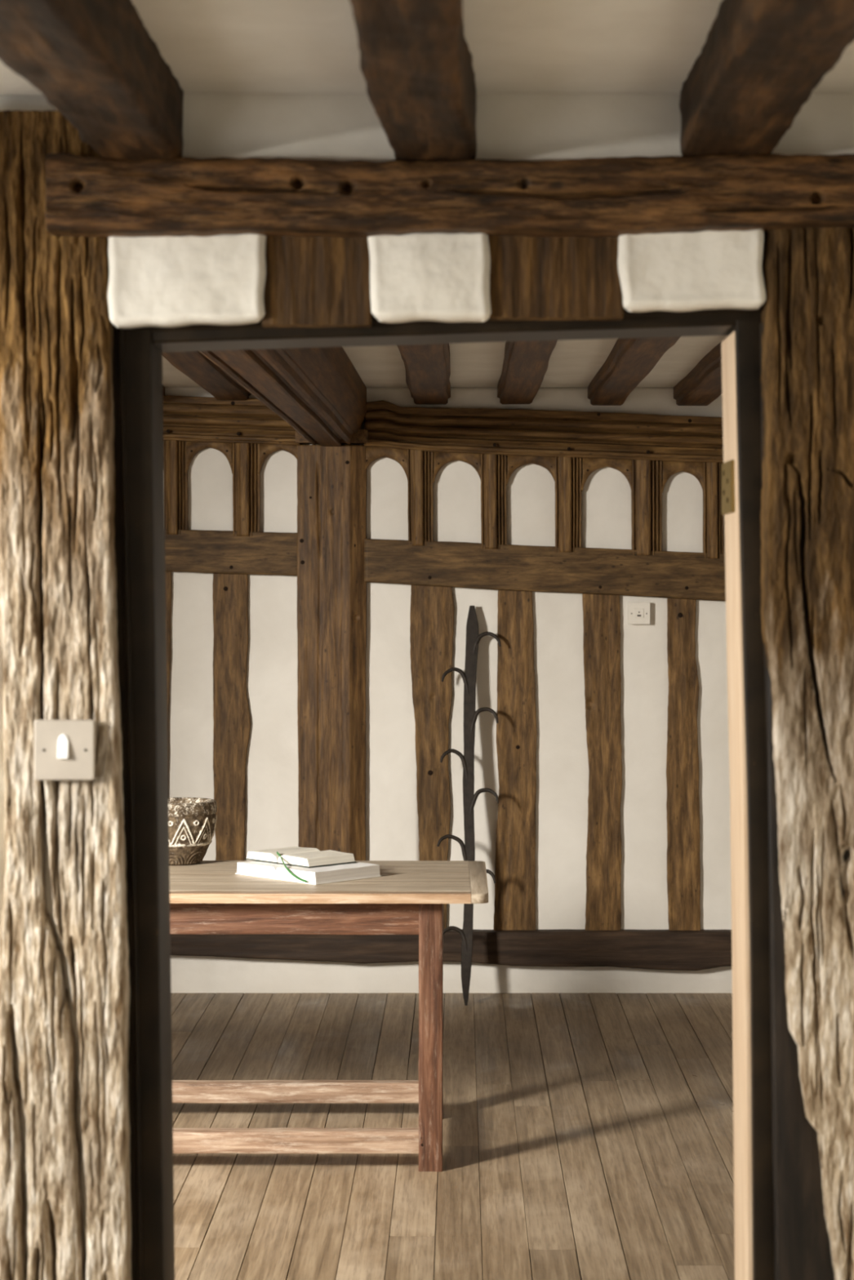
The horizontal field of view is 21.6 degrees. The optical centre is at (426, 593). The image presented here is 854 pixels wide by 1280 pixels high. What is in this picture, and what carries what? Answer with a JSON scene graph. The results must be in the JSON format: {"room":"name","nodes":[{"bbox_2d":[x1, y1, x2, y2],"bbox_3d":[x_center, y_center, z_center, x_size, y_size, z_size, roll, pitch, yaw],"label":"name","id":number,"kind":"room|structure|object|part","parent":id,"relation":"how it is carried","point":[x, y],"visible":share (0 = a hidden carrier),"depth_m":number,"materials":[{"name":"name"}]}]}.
{"room":"hallway","nodes":[
{"label":"hallway","id":0,"kind":"room"},
{"bbox_2d":[0,93,853,1279],"bbox_3d":[0.075,0.425,3.273,3.090,2.450,0.220,0,0,0],"label":"wall","id":1,"kind":"structure","parent":0,"point":[278,210],"depth_m":3.22,"materials":[{"name":"paint"}]},
{"bbox_3d":[-1.017,0.322,3.255,0.819,2.036,0.038,0,0,0],"label":"plaster panel","id":2,"kind":"part","parent":1,"relation":"part of","materials":[{"name":"white paint"}]},
{"bbox_3d":[-0.944,-0.716,3.264,0.974,0.058,0.037,0,0,0],"label":"plaster panel","id":3,"kind":"part","parent":1,"relation":"part of","materials":[{"name":"white paint"}]},
{"bbox_2d":[34,720,95,780],"bbox_3d":[-0.518,0.224,3.206,0.086,0.086,0.030,0,0,0],"label":"light switch","id":4,"kind":"object","parent":1,"relation":"attached to","point":[64,749],"visible":1,"depth_m":3.20,"materials":[{"name":"beige plastic"}]},
{"bbox_3d":[-0.526,0.422,3.291,0.209,2.232,0.156,0,0,0],"label":"post","id":5,"kind":"part","parent":1,"relation":"part of","materials":[{"name":"brown wood"}]},
{"bbox_3d":[-0.347,-0.455,3.229,0.232,0.144,0.038,0,0,0],"label":"plaster panel","id":6,"kind":"part","parent":1,"relation":"part of","materials":[{"name":"white paint"}]},
{"bbox_3d":[0.003,-0.459,3.228,0.181,0.138,0.036,0,0,0],"label":"plaster panel","id":7,"kind":"part","parent":1,"relation":"part of","materials":[{"name":"white paint"}]},
{"bbox_2d":[111,305,773,1279],"bbox_3d":[0.028,0.529,3.334,1.020,2.024,0.164,0,0,0],"label":"door frame","id":8,"kind":"structure","parent":1,"relation":"attached to","point":[137,353],"depth_m":3.26,"materials":[{"name":"black paint"}]},
{"bbox_3d":[0.494,-0.674,3.238,1.926,0.112,0.040,0,0,0],"label":"plaster panel","id":9,"kind":"part","parent":1,"relation":"part of","materials":[{"name":"white paint"}]},
{"bbox_3d":[0.382,-0.471,3.229,0.217,0.129,0.038,0,0,0],"label":"plaster panel","id":10,"kind":"part","parent":1,"relation":"part of","materials":[{"name":"white paint"}]},
{"bbox_3d":[0.589,0.458,3.291,0.208,2.161,0.155,0,0,0],"label":"post","id":11,"kind":"part","parent":1,"relation":"part of","materials":[{"name":"brown wood"}]},
{"bbox_2d":[0,0,853,446],"bbox_3d":[-0.125,-0.732,3.649,4.750,0.331,10.297,0,0,0],"label":"ceiling","id":12,"kind":"structure","parent":0,"point":[120,72],"depth_m":2.95,"materials":[{"name":"paint"}]},
{"bbox_2d":[163,386,732,997],"bbox_3d":[-0.125,0.401,8.717,4.750,2.498,0.240,0,0,0],"label":"wall","id":13,"kind":"structure","parent":0,"point":[318,597],"depth_m":8.68,"materials":[{"name":"paint"}]},
{"bbox_3d":[-0.909,0.616,8.713,0.205,1.490,0.034,0,0,0],"label":"plaster panel","id":14,"kind":"part","parent":13,"relation":"part of","materials":[{"name":"white paint"}]},
{"bbox_3d":[-0.845,-0.409,8.717,0.196,0.370,0.034,0,0,0],"label":"plaster panel","id":15,"kind":"part","parent":13,"relation":"part of","materials":[{"name":"white paint"}]},
{"bbox_3d":[-1.411,-0.192,8.687,1.836,0.248,0.072,0,0,0],"label":"rail","id":16,"kind":"part","parent":13,"relation":"part of","materials":[{"name":"brown wood"}]},
{"bbox_3d":[-1.406,-0.682,8.672,1.829,0.218,0.102,0,0,0],"label":"wall plate","id":17,"kind":"part","parent":13,"relation":"part of","materials":[{"name":"brown wood"}]},
{"bbox_3d":[-0.601,0.621,8.713,0.236,1.479,0.034,0,0,0],"label":"plaster panel","id":18,"kind":"part","parent":13,"relation":"part of","materials":[{"name":"white paint"}]},
{"bbox_3d":[-0.567,-0.401,8.717,0.186,0.367,0.034,0,0,0],"label":"plaster panel","id":19,"kind":"part","parent":13,"relation":"part of","materials":[{"name":"white paint"}]},
{"bbox_3d":[-0.367,0.373,8.686,0.270,1.894,0.102,0,0,0],"label":"post","id":20,"kind":"part","parent":13,"relation":"part of","materials":[{"name":"brown wood"}]},
{"bbox_3d":[-0.163,-0.368,8.717,0.199,0.376,0.034,0,0,0],"label":"plaster panel","id":21,"kind":"part","parent":13,"relation":"part of","materials":[{"name":"white paint"}]},
{"bbox_3d":[-0.143,0.639,8.713,0.227,1.443,0.034,0,0,0],"label":"plaster panel","id":22,"kind":"part","parent":13,"relation":"part of","materials":[{"name":"white paint"}]},
{"bbox_3d":[0.120,-0.356,8.717,0.205,0.376,0.034,0,0,0],"label":"plaster panel","id":23,"kind":"part","parent":13,"relation":"part of","materials":[{"name":"white paint"}]},
{"bbox_3d":[0.182,0.647,8.713,0.248,1.427,0.035,0,0,0],"label":"plaster panel","id":24,"kind":"part","parent":13,"relation":"part of","materials":[{"name":"white paint"}]},
{"bbox_3d":[0.407,-0.345,8.717,0.208,0.373,0.034,0,0,0],"label":"plaster panel","id":25,"kind":"part","parent":13,"relation":"part of","materials":[{"name":"white paint"}]},
{"bbox_3d":[0.905,-0.603,8.672,2.294,0.283,0.101,0,0,0],"label":"wall plate","id":26,"kind":"part","parent":13,"relation":"part of","materials":[{"name":"brown wood"}]},
{"bbox_3d":[0.908,-0.070,8.686,2.302,0.287,0.072,0,0,0],"label":"rail","id":27,"kind":"part","parent":13,"relation":"part of","materials":[{"name":"brown wood"}]},
{"bbox_3d":[0.520,0.655,8.713,0.267,1.410,0.034,0,0,0],"label":"plaster panel","id":28,"kind":"part","parent":13,"relation":"part of","materials":[{"name":"white paint"}]},
{"bbox_3d":[0.701,-0.331,8.717,0.211,0.376,0.033,0,0,0],"label":"plaster panel","id":29,"kind":"part","parent":13,"relation":"part of","materials":[{"name":"white paint"}]},
{"bbox_2d":[627,602,649,624],"bbox_3d":[0.820,0.076,8.679,0.086,0.086,0.036,0,0,0],"label":"wall socket","id":30,"kind":"object","parent":13,"relation":"attached to","point":[638,613],"visible":1,"depth_m":8.66,"materials":[{"name":"white plastic"}]},
{"bbox_3d":[0.843,0.663,8.713,0.242,1.394,0.034,0,0,0],"label":"plaster panel","id":31,"kind":"part","parent":13,"relation":"part of","materials":[{"name":"white paint"}]},
{"bbox_3d":[0.996,-0.315,8.717,0.180,0.370,0.034,0,0,0],"label":"plaster panel","id":32,"kind":"part","parent":13,"relation":"part of","materials":[{"name":"white paint"}]},
{"bbox_3d":[1.166,0.671,8.713,0.280,1.379,0.034,0,0,0],"label":"plaster panel","id":33,"kind":"part","parent":13,"relation":"part of","materials":[{"name":"white paint"}]},
{"bbox_2d":[171,992,734,1279],"bbox_3d":[-0.105,1.610,6.018,4.791,0.120,5.559,0,0,0],"label":"floor","id":34,"kind":"structure","parent":0,"point":[585,1136],"depth_m":6.32,"materials":[{"name":"brown wood"}]},
{"bbox_2d":[169,860,488,1172],"bbox_3d":[-0.725,1.173,6.320,1.791,0.754,0.741,0,0,0],"label":"table","id":35,"kind":"object","parent":34,"relation":"on","point":[207,897],"visible":0.71,"depth_m":6.01,"materials":[{"name":"brown wood"}]},
{"bbox_2d":[168,797,217,865],"bbox_3d":[-0.737,0.704,6.622,0.232,0.186,0.231,0,0,3],"label":"decorative pot","id":36,"kind":"object","parent":35,"relation":"on","point":[192,820],"visible":0.68,"depth_m":6.54,"materials":[{"name":"ceramic"}]},
{"bbox_2d":[235,860,381,884],"bbox_3d":[-0.336,0.779,6.333,0.339,0.034,0.250,0,0,45],"label":"open book","id":37,"kind":"object","parent":35,"relation":"on","point":[358,870],"visible":0.84,"depth_m":6.24,"materials":[{"name":"white paper"}]},
{"bbox_2d":[244,846,356,882],"bbox_3d":[-0.363,0.761,6.343,0.237,0.062,0.334,0,0,-44],"label":"open book","id":38,"kind":"object","parent":37,"relation":"on","point":[307,857],"visible":1,"depth_m":6.33,"materials":[{"name":"white paper"}]},
{"bbox_3d":[0.010,1.187,6.038,0.067,0.727,0.067,0,0,0],"label":"leg","id":39,"kind":"part","parent":35,"relation":"part of","materials":[{"name":"brown wood"}]},
{"bbox_3d":[0.015,1.187,6.637,0.066,0.727,0.067,0,0,0],"label":"leg","id":40,"kind":"part","parent":35,"relation":"part of","materials":[{"name":"brown wood"}]},
{"bbox_2d":[436,605,501,1005],"bbox_3d":[0.161,0.798,8.542,0.228,1.503,0.239,0,0,11],"label":"coat rack","id":41,"kind":"object","parent":34,"relation":"on","point":[473,638],"visible":0.94,"depth_m":8.55,"materials":[{"name":"black metal"}]}
]}

